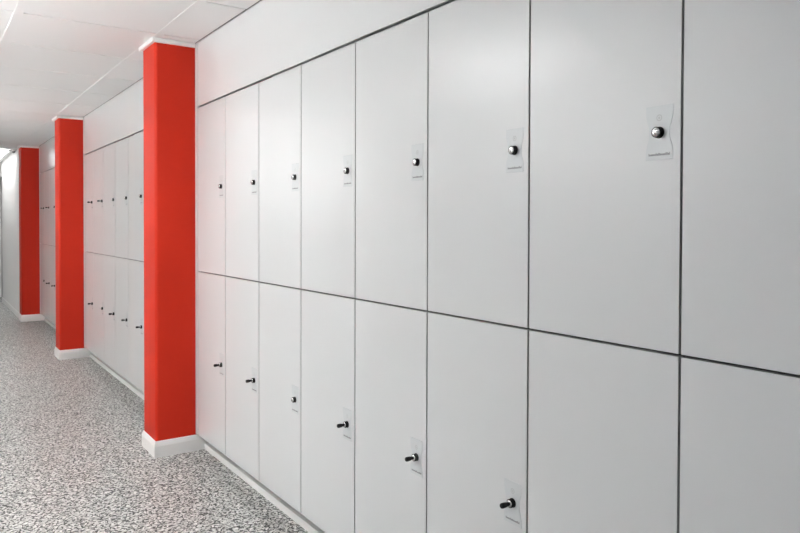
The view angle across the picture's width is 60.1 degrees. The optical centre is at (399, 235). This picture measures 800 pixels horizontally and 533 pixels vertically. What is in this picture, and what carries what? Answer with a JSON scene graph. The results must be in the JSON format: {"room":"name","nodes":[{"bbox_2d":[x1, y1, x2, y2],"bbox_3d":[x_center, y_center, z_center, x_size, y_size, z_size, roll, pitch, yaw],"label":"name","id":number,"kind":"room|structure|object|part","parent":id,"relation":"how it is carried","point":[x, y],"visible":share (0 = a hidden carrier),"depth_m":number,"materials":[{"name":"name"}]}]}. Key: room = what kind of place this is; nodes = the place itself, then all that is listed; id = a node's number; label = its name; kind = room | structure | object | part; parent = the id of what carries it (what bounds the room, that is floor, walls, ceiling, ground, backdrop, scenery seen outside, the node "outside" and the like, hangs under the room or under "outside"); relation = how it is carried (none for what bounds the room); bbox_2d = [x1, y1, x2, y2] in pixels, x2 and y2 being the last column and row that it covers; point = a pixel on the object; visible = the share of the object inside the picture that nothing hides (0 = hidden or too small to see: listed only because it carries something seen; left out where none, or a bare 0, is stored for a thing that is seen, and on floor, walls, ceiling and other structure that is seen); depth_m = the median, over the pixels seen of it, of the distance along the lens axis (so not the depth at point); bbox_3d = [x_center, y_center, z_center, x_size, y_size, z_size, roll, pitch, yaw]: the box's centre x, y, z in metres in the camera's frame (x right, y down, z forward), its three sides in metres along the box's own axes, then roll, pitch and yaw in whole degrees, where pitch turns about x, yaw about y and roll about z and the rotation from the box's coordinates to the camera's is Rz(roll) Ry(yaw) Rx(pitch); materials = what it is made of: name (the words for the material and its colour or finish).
{"room":"locker corridor","nodes":[
{"label":"locker corridor","id":0,"kind":"room"},
{"bbox_2d":[0,149,19,312],"bbox_3d":[-6.798,-0.127,12.642,0.822,2.637,5.469,0,1,-35],"label":"wall","id":1,"kind":"structure","parent":0,"point":[9,167],"depth_m":11.26,"materials":[{"name":"white paint"}]},
{"bbox_2d":[1,179,2,296],"bbox_3d":[-7.355,0.056,12.850,0.040,2.250,0.890,0,1,-35],"label":"door","id":2,"kind":"structure","parent":1,"relation":"in","point":[1,179],"depth_m":13.08,"materials":[{"name":"grey paint"}]},
{"bbox_2d":[2,297,18,317],"bbox_3d":[-6.380,1.171,11.318,0.012,0.084,2.741,0,1,-35],"label":"baseboard","id":3,"kind":"structure","parent":1,"relation":"attached to","point":[4,301],"depth_m":11.12,"materials":[{"name":"white"}]},
{"bbox_2d":[0,0,207,161],"bbox_3d":[-3.431,-1.245,6.997,0.044,0.009,18.550,0,1,-35],"label":"trim","id":4,"kind":"structure","parent":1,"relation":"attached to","point":[198,3],"depth_m":4.85,"materials":[{"name":"white paint"}]},
{"bbox_2d":[0,0,261,156],"bbox_3d":[-4.091,-1.286,6.412,3.270,0.101,18.762,0,1,-35],"label":"ceiling","id":5,"kind":"structure","parent":0,"point":[57,50],"depth_m":4.41,"materials":[{"name":"white paint"}]},
{"bbox_2d":[0,149,10,159],"bbox_3d":[-6.855,-1.308,11.286,0.660,0.016,2.400,0,1,-35],"label":"recessed light","id":6,"kind":"object","parent":5,"relation":"in","point":[3,153],"visible":1,"depth_m":10.74,"materials":[{"name":"white metal"}]},
{"bbox_2d":[0,151,7,157],"bbox_3d":[-6.855,-1.309,11.286,0.616,0.008,2.356,0,1,-35],"label":"diffuser","id":7,"kind":"object","parent":6,"relation":"attached to","point":[2,153],"depth_m":10.90,"materials":[{"name":"white plastic"}]},
{"bbox_2d":[0,0,29,60],"bbox_3d":[-4.035,-1.240,6.580,0.044,0.009,18.550,0,1,-35],"label":"trim","id":8,"kind":"structure","parent":5,"relation":"attached to","point":[21,5],"depth_m":3.88,"materials":[{"name":"white tile"}]},
{"bbox_2d":[40,0,260,145],"bbox_3d":[-1.603,-1.203,4.766,0.006,0.007,12.800,0,1,-35],"label":"trim","id":9,"kind":"structure","parent":5,"relation":"attached to","point":[259,0],"depth_m":4.07,"materials":[{"name":"grey plastic"}]},
{"bbox_2d":[0,297,308,532],"bbox_3d":[-4.167,1.339,6.536,3.450,0.080,18.750,0,1,-35],"label":"floor","id":10,"kind":"structure","parent":0,"point":[74,459],"depth_m":4.05,"materials":[{"name":"stone"}]},
{"bbox_2d":[17,145,45,321],"bbox_3d":[-5.213,-0.031,10.243,0.770,2.532,0.315,0,1,-35],"label":"pillar","id":11,"kind":"structure","parent":10,"relation":"on","point":[29,244],"depth_m":9.99,"materials":[{"name":"red paint"}]},
{"bbox_3d":[-5.424,-1.282,10.074,0.248,0.026,0.315,0,1,-35],"label":"crown trim","id":12,"kind":"part","parent":11,"relation":"part of","materials":[{"name":"white paint"}]},
{"bbox_3d":[-5.372,1.187,10.155,0.376,0.099,0.299,0,1,-35],"label":"skirting","id":13,"kind":"part","parent":11,"relation":"part of","materials":[{"name":"white"}]},
{"bbox_2d":[39,146,48,313],"bbox_3d":[-5.108,-0.082,10.123,0.304,2.426,0.034,0,1,-35],"label":"strip","id":14,"kind":"object","parent":11,"relation":"attached to","point":[39,146],"visible":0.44,"depth_m":10.02,"materials":[{"name":"white laminate"}]},
{"bbox_2d":[40,244,45,316],"bbox_3d":[-4.902,0.626,9.969,0.488,1.017,0.473,0,1,-35],"label":"locker","id":15,"kind":"object","parent":10,"relation":"on","point":[42,246],"visible":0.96,"depth_m":9.85,"materials":[{"name":"grey laminate"}]},
{"bbox_2d":[40,172,44,243],"bbox_3d":[-4.911,-0.389,9.945,0.517,1.012,0.473,0,1,-35],"label":"locker","id":16,"kind":"object","parent":15,"relation":"on","point":[42,175],"visible":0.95,"depth_m":9.80,"materials":[{"name":"grey laminate"}]},
{"bbox_2d":[45,245,51,320],"bbox_3d":[-4.645,0.633,9.572,0.517,1.017,0.473,0,1,-35],"label":"locker","id":17,"kind":"object","parent":10,"relation":"on","point":[47,247],"visible":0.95,"depth_m":9.46,"materials":[{"name":"grey laminate"}]},
{"bbox_2d":[45,170,49,244],"bbox_3d":[-4.642,-0.382,9.555,0.517,1.012,0.473,0,1,-35],"label":"locker","id":18,"kind":"object","parent":17,"relation":"on","point":[47,173],"visible":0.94,"depth_m":9.41,"materials":[{"name":"grey laminate"}]},
{"bbox_2d":[44,318,55,329],"bbox_3d":[-4.291,1.207,8.866,0.096,0.105,3.049,0,1,-35],"label":"plinth","id":19,"kind":"object","parent":10,"relation":"on","point":[50,323],"visible":0.19,"depth_m":9.65,"materials":[{"name":"white"}]},
{"bbox_2d":[50,246,55,324],"bbox_3d":[-4.376,0.640,9.182,0.517,1.017,0.473,0,1,-35],"label":"locker","id":20,"kind":"object","parent":10,"relation":"on","point":[52,248],"visible":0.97,"depth_m":9.07,"materials":[{"name":"grey laminate"}]},
{"bbox_2d":[50,168,54,245],"bbox_3d":[-4.361,-0.375,9.174,0.488,1.012,0.473,0,1,-35],"label":"locker","id":21,"kind":"object","parent":20,"relation":"on","point":[52,171],"visible":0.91,"depth_m":9.05,"materials":[{"name":"grey laminate"}]},
{"bbox_2d":[85,252,93,353],"bbox_3d":[-3.014,0.676,7.211,0.517,1.017,0.473,0,1,-35],"label":"locker","id":22,"kind":"object","parent":10,"relation":"on","point":[89,256],"visible":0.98,"depth_m":7.08,"materials":[{"name":"grey laminate"}]},
{"bbox_2d":[84,152,93,252],"bbox_3d":[-3.011,-0.339,7.194,0.517,1.012,0.473,0,1,-35],"label":"locker","id":23,"kind":"object","parent":22,"relation":"on","point":[88,159],"visible":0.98,"depth_m":7.06,"materials":[{"name":"grey laminate"}]},
{"bbox_2d":[52,115,129,359],"bbox_3d":[-3.309,0.019,7.487,0.769,2.532,0.315,0,1,-35],"label":"pillar","id":24,"kind":"structure","parent":10,"relation":"on","point":[69,222],"depth_m":7.23,"materials":[{"name":"red paint"}]},
{"bbox_3d":[-3.520,-1.232,7.318,0.248,0.026,0.315,0,1,-35],"label":"crown trim","id":25,"kind":"part","parent":24,"relation":"part of","materials":[{"name":"white paint"}]},
{"bbox_3d":[-3.468,1.237,7.399,0.375,0.099,0.299,0,1,-35],"label":"skirting","id":26,"kind":"part","parent":24,"relation":"part of","materials":[{"name":"white"}]},
{"bbox_2d":[83,117,110,347],"bbox_3d":[-3.207,-0.031,7.369,0.304,2.426,0.026,0,1,-35],"label":"strip","id":27,"kind":"object","parent":24,"relation":"attached to","point":[83,117],"visible":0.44,"depth_m":7.28,"materials":[{"name":"white laminate"}]},
{"bbox_2d":[94,253,103,361],"bbox_3d":[-2.734,0.683,6.829,0.488,1.017,0.473,0,1,-35],"label":"locker","id":28,"kind":"object","parent":10,"relation":"on","point":[98,258],"visible":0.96,"depth_m":6.69,"materials":[{"name":"grey laminate"}]},
{"bbox_2d":[93,148,103,253],"bbox_3d":[-2.743,-0.332,6.805,0.517,1.012,0.473,0,1,-35],"label":"locker","id":29,"kind":"object","parent":28,"relation":"on","point":[98,156],"visible":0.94,"depth_m":6.67,"materials":[{"name":"grey laminate"}]},
{"bbox_2d":[104,255,115,370],"bbox_3d":[-2.477,0.691,6.432,0.517,1.017,0.473,0,1,-35],"label":"locker","id":30,"kind":"object","parent":10,"relation":"on","point":[109,261],"visible":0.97,"depth_m":6.30,"materials":[{"name":"grey laminate"}]},
{"bbox_2d":[104,143,115,256],"bbox_3d":[-2.462,-0.325,6.423,0.488,1.012,0.473,0,1,-35],"label":"locker","id":31,"kind":"object","parent":30,"relation":"on","point":[109,151],"visible":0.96,"depth_m":6.28,"materials":[{"name":"grey laminate"}]},
{"bbox_2d":[90,354,143,399],"bbox_3d":[-2.307,1.260,5.993,0.096,0.105,3.333,0,1,-35],"label":"plinth","id":32,"kind":"object","parent":10,"relation":"on","point":[110,370],"visible":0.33,"depth_m":6.26,"materials":[{"name":"white"}]},
{"bbox_2d":[116,257,130,380],"bbox_3d":[-2.208,0.698,6.042,0.517,1.017,0.473,0,1,-35],"label":"locker","id":33,"kind":"object","parent":10,"relation":"on","point":[122,264],"visible":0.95,"depth_m":5.90,"materials":[{"name":"grey laminate"}]},
{"bbox_2d":[115,138,128,258],"bbox_3d":[-2.193,-0.318,6.034,0.488,1.012,0.473,0,1,-35],"label":"locker","id":34,"kind":"object","parent":33,"relation":"on","point":[121,147],"visible":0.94,"depth_m":5.90,"materials":[{"name":"grey laminate"}]},
{"bbox_2d":[129,259,143,392],"bbox_3d":[-1.939,0.705,5.653,0.517,1.017,0.473,0,1,-35],"label":"locker","id":35,"kind":"object","parent":10,"relation":"on","point":[136,268],"visible":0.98,"depth_m":5.52,"materials":[{"name":"grey laminate"}]},
{"bbox_2d":[128,131,143,260],"bbox_3d":[-1.924,-0.310,5.644,0.488,1.012,0.473,0,1,-35],"label":"locker","id":36,"kind":"object","parent":35,"relation":"on","point":[135,142],"visible":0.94,"depth_m":5.50,"materials":[{"name":"grey laminate"}]},
{"bbox_3d":[-2.008,-0.306,5.368,0.001,0.125,0.072,0,1,-35],"label":"lock plate","id":37,"kind":"part","parent":36,"relation":"part of","materials":[{"name":"white metal"}]},
{"bbox_2d":[139,37,270,457],"bbox_3d":[-1.249,0.074,4.494,0.780,2.532,0.315,0,1,-35],"label":"pillar","id":38,"kind":"structure","parent":10,"relation":"on","point":[168,65],"depth_m":4.24,"materials":[{"name":"red paint"}]},
{"bbox_3d":[-1.460,-1.177,4.325,0.258,0.026,0.315,0,1,-35],"label":"crown trim","id":39,"kind":"part","parent":38,"relation":"part of","materials":[{"name":"white paint"}]},
{"bbox_3d":[-1.408,1.292,4.406,0.386,0.099,0.299,0,1,-35],"label":"skirting","id":40,"kind":"part","parent":38,"relation":"part of","materials":[{"name":"white"}]},
{"bbox_2d":[195,43,242,434],"bbox_3d":[-1.141,0.023,4.377,0.304,2.426,0.032,0,1,-35],"label":"strip","id":41,"kind":"object","parent":38,"relation":"attached to","point":[196,76],"visible":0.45,"depth_m":4.29,"materials":[{"name":"white laminate"}]},
{"bbox_2d":[198,271,228,455],"bbox_3d":[-0.946,0.731,4.216,0.517,1.017,0.473,0,1,-35],"label":"locker","id":42,"kind":"object","parent":10,"relation":"on","point":[211,287],"visible":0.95,"depth_m":4.08,"materials":[{"name":"grey laminate"}]},
{"bbox_2d":[198,97,224,274],"bbox_3d":[-0.931,-0.284,4.207,0.488,1.012,0.473,0,1,-35],"label":"locker","id":43,"kind":"object","parent":42,"relation":"on","point":[211,116],"visible":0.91,"depth_m":4.06,"materials":[{"name":"grey laminate"}]},
{"bbox_3d":[-1.016,-0.280,3.931,0.001,0.125,0.072,0,1,-35],"label":"lock plate","id":44,"kind":"part","parent":43,"relation":"part of","materials":[{"name":"white metal"}]},
{"bbox_3d":[-1.019,0.737,3.947,0.001,0.125,0.072,0,1,-35],"label":"lock plate","id":45,"kind":"part","parent":42,"relation":"part of","materials":[{"name":"white"}]},
{"bbox_2d":[225,276,261,480],"bbox_3d":[-0.677,0.738,3.826,0.517,1.017,0.473,0,1,-35],"label":"locker","id":46,"kind":"object","parent":10,"relation":"on","point":[241,295],"visible":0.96,"depth_m":3.69,"materials":[{"name":"grey laminate"}]},
{"bbox_2d":[225,83,258,280],"bbox_3d":[-0.663,-0.277,3.818,0.488,1.012,0.473,0,1,-35],"label":"locker","id":47,"kind":"object","parent":46,"relation":"on","point":[242,106],"visible":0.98,"depth_m":3.68,"materials":[{"name":"grey laminate"}]},
{"bbox_3d":[-0.747,-0.273,3.542,0.001,0.125,0.072,0,1,-35],"label":"lock plate","id":48,"kind":"part","parent":47,"relation":"part of","materials":[{"name":"white metal"}]},
{"bbox_3d":[-0.750,0.744,3.558,0.001,0.125,0.072,0,1,-35],"label":"lock plate","id":49,"kind":"part","parent":46,"relation":"part of","materials":[{"name":"white"}]},
{"bbox_2d":[205,443,324,532],"bbox_3d":[0.162,1.325,2.417,0.096,0.105,4.757,0,1,-35],"label":"plinth","id":50,"kind":"object","parent":10,"relation":"on","point":[310,527],"visible":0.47,"depth_m":3.58,"materials":[{"name":"white"}]},
{"bbox_2d":[259,282,304,512],"bbox_3d":[-0.397,0.745,3.445,0.488,1.017,0.473,0,1,-35],"label":"locker","id":51,"kind":"object","parent":10,"relation":"on","point":[279,305],"visible":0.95,"depth_m":3.30,"materials":[{"name":"grey laminate"}]},
{"bbox_2d":[259,65,300,288],"bbox_3d":[-0.394,-0.270,3.429,0.488,1.012,0.473,0,1,-35],"label":"locker","id":52,"kind":"object","parent":51,"relation":"on","point":[279,95],"visible":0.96,"depth_m":3.29,"materials":[{"name":"grey laminate"}]},
{"bbox_3d":[-0.478,-0.266,3.152,0.001,0.125,0.072,0,1,-35],"label":"lock plate","id":53,"kind":"part","parent":52,"relation":"part of","materials":[{"name":"white"}]},
{"bbox_3d":[-0.481,0.751,3.169,0.001,0.125,0.072,0,1,-35],"label":"lock plate","id":54,"kind":"part","parent":51,"relation":"part of","materials":[{"name":"white"}]},
{"bbox_2d":[301,289,357,532],"bbox_3d":[-0.139,0.753,3.047,0.517,1.017,0.473,0,1,-35],"label":"locker","id":55,"kind":"object","parent":10,"relation":"on","point":[327,320],"visible":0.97,"depth_m":2.91,"materials":[{"name":"grey laminate"}]},
{"bbox_2d":[301,43,355,297],"bbox_3d":[-0.125,-0.263,3.039,0.488,1.012,0.473,0,1,-35],"label":"locker","id":56,"kind":"object","parent":55,"relation":"on","point":[328,82],"visible":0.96,"depth_m":2.89,"materials":[{"name":"grey laminate"}]},
{"bbox_3d":[-0.209,-0.259,2.763,0.001,0.125,0.072,0,1,-35],"label":"lock plate","id":57,"kind":"part","parent":56,"relation":"part of","materials":[{"name":"white"}]},
{"bbox_3d":[-0.212,0.759,2.779,0.001,0.125,0.072,0,1,-35],"label":"lock plate","id":58,"kind":"part","parent":55,"relation":"part of","materials":[{"name":"white"}]},
{"bbox_2d":[355,299,431,532],"bbox_3d":[0.130,0.760,2.658,0.517,1.017,0.473,0,1,-35],"label":"locker","id":59,"kind":"object","parent":10,"relation":"on","point":[391,341],"visible":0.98,"depth_m":2.53,"materials":[{"name":"grey laminate"}]},
{"bbox_2d":[355,12,428,309],"bbox_3d":[0.144,-0.256,2.650,0.488,1.012,0.473,0,1,-35],"label":"locker","id":60,"kind":"object","parent":59,"relation":"on","point":[392,64],"visible":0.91,"depth_m":2.49,"materials":[{"name":"grey laminate"}]},
{"bbox_3d":[0.060,-0.252,2.373,0.001,0.125,0.072,0,1,-35],"label":"lock plate","id":61,"kind":"part","parent":60,"relation":"part of","materials":[{"name":"white"}]},
{"bbox_3d":[0.057,0.766,2.390,0.001,0.125,0.072,0,1,-35],"label":"lock plate","id":62,"kind":"part","parent":59,"relation":"part of","materials":[{"name":"white"}]},
{"bbox_2d":[427,311,532,532],"bbox_3d":[0.399,0.767,2.268,0.517,1.017,0.473,0,1,-35],"label":"locker","id":63,"kind":"object","parent":10,"relation":"on","point":[478,386],"visible":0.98,"depth_m":2.13,"materials":[{"name":"grey laminate"}]},
{"bbox_2d":[428,0,530,327],"bbox_3d":[0.413,-0.248,2.260,0.488,1.012,0.473,0,1,-35],"label":"locker","id":64,"kind":"object","parent":63,"relation":"on","point":[480,50],"visible":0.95,"depth_m":2.11,"materials":[{"name":"grey laminate"}]},
{"bbox_3d":[0.329,-0.245,1.984,0.001,0.125,0.072,0,1,-35],"label":"lock plate","id":65,"kind":"part","parent":64,"relation":"part of","materials":[{"name":"white"}]},
{"bbox_3d":[0.326,0.773,2.000,0.001,0.125,0.072,0,1,-35],"label":"lock plate","id":66,"kind":"part","parent":63,"relation":"part of","materials":[{"name":"white"}]},
{"bbox_2d":[528,329,684,532],"bbox_3d":[0.667,0.774,1.879,0.517,1.017,0.473,0,1,-35],"label":"locker","id":67,"kind":"object","parent":10,"relation":"on","point":[604,423],"visible":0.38,"depth_m":1.74,"materials":[{"name":"grey laminate"}]},
{"bbox_2d":[529,0,683,353],"bbox_3d":[0.682,-0.241,1.871,0.488,1.012,0.473,0,1,-35],"label":"locker","id":68,"kind":"object","parent":67,"relation":"on","point":[607,91],"visible":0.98,"depth_m":1.71,"materials":[{"name":"grey laminate"}]},
{"bbox_2d":[649,152,669,155],"bbox_3d":[0.598,-0.188,1.594,0.001,0.006,0.056,0,1,-35],"label":"print","id":69,"kind":"object","parent":68,"relation":"attached to","point":[650,153],"depth_m":1.59,"materials":[{"name":"grey"}]},
{"bbox_3d":[0.598,-0.237,1.594,0.001,0.125,0.072,0,1,-35],"label":"lock plate","id":70,"kind":"part","parent":68,"relation":"part of","materials":[{"name":"white"}]},
{"bbox_2d":[679,355,799,532],"bbox_3d":[0.936,0.781,1.490,0.517,1.017,0.473,0,1,-35],"label":"locker","id":71,"kind":"object","parent":10,"relation":"on","point":[740,424],"visible":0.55,"depth_m":1.44,"materials":[{"name":"grey laminate"}]},
{"bbox_2d":[681,0,799,374],"bbox_3d":[0.951,-0.234,1.481,0.488,1.012,0.473,0,1,-35],"label":"locker","id":72,"kind":"object","parent":71,"relation":"on","point":[741,206],"visible":1,"depth_m":1.44,"materials":[{"name":"grey laminate"}]},
{"bbox_3d":[1.486,0.795,0.719,0.488,1.017,0.473,0,1,-35],"label":"locker","id":73,"kind":"object","parent":10,"relation":"on","visible":0},
{"bbox_3d":[1.489,-0.220,0.702,0.488,1.012,0.473,0,1,-35],"label":"locker","id":74,"kind":"object","parent":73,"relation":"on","visible":0},
{"bbox_2d":[197,0,453,106],"bbox_3d":[0.103,-0.957,2.320,0.019,0.391,4.732,0,1,-35],"label":"panel","id":75,"kind":"object","parent":74,"relation":"on","point":[271,38],"visible":1,"depth_m":3.25,"materials":[{"name":"white laminate"}]},
{"bbox_3d":[-1.670,0.712,5.263,0.517,1.017,0.473,0,1,-35],"label":"locker","id":76,"kind":"object","parent":10,"relation":"on","visible":0},
{"bbox_2d":[143,131,143,170],"bbox_3d":[-1.655,-0.303,5.255,0.488,1.012,0.473,0,1,-35],"label":"locker","id":77,"kind":"object","parent":76,"relation":"on","point":[143,131],"visible":0.02,"depth_m":5.31,"materials":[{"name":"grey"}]},
{"bbox_3d":[-3.557,0.662,8.022,0.488,1.017,0.473,0,1,-35],"label":"locker","id":78,"kind":"object","parent":10,"relation":"on","visible":0},
{"bbox_3d":[-3.554,-0.354,8.005,0.488,1.012,0.473,0,1,-35],"label":"locker","id":79,"kind":"object","parent":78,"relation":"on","visible":0},
{"bbox_2d":[40,137,54,172],"bbox_3d":[-4.402,-1.077,8.844,0.019,0.391,2.838,0,1,-35],"label":"panel","id":80,"kind":"object","parent":79,"relation":"on","point":[47,150],"visible":0.32,"depth_m":9.38,"materials":[{"name":"white laminate"}]},
{"bbox_3d":[-1.389,0.719,4.882,0.488,1.017,0.473,0,1,-35],"label":"locker","id":81,"kind":"object","parent":10,"relation":"on","visible":0},
{"bbox_3d":[-1.386,-0.296,4.865,0.488,1.012,0.473,0,1,-35],"label":"locker","id":82,"kind":"object","parent":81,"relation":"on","visible":0},
{"bbox_2d":[84,79,143,154],"bbox_3d":[-2.368,-1.023,5.899,0.019,0.391,3.312,0,1,-35],"label":"panel","id":83,"kind":"object","parent":82,"relation":"on","point":[121,117],"visible":0.64,"depth_m":6.07,"materials":[{"name":"white laminate"}]},
{"bbox_2d":[134,0,455,134],"bbox_3d":[-1.186,0.011,5.185,0.100,2.637,13.179,0,1,-35],"label":"wall","id":84,"kind":"structure","parent":0,"point":[454,0],"depth_m":3.58,"materials":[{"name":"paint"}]}
]}

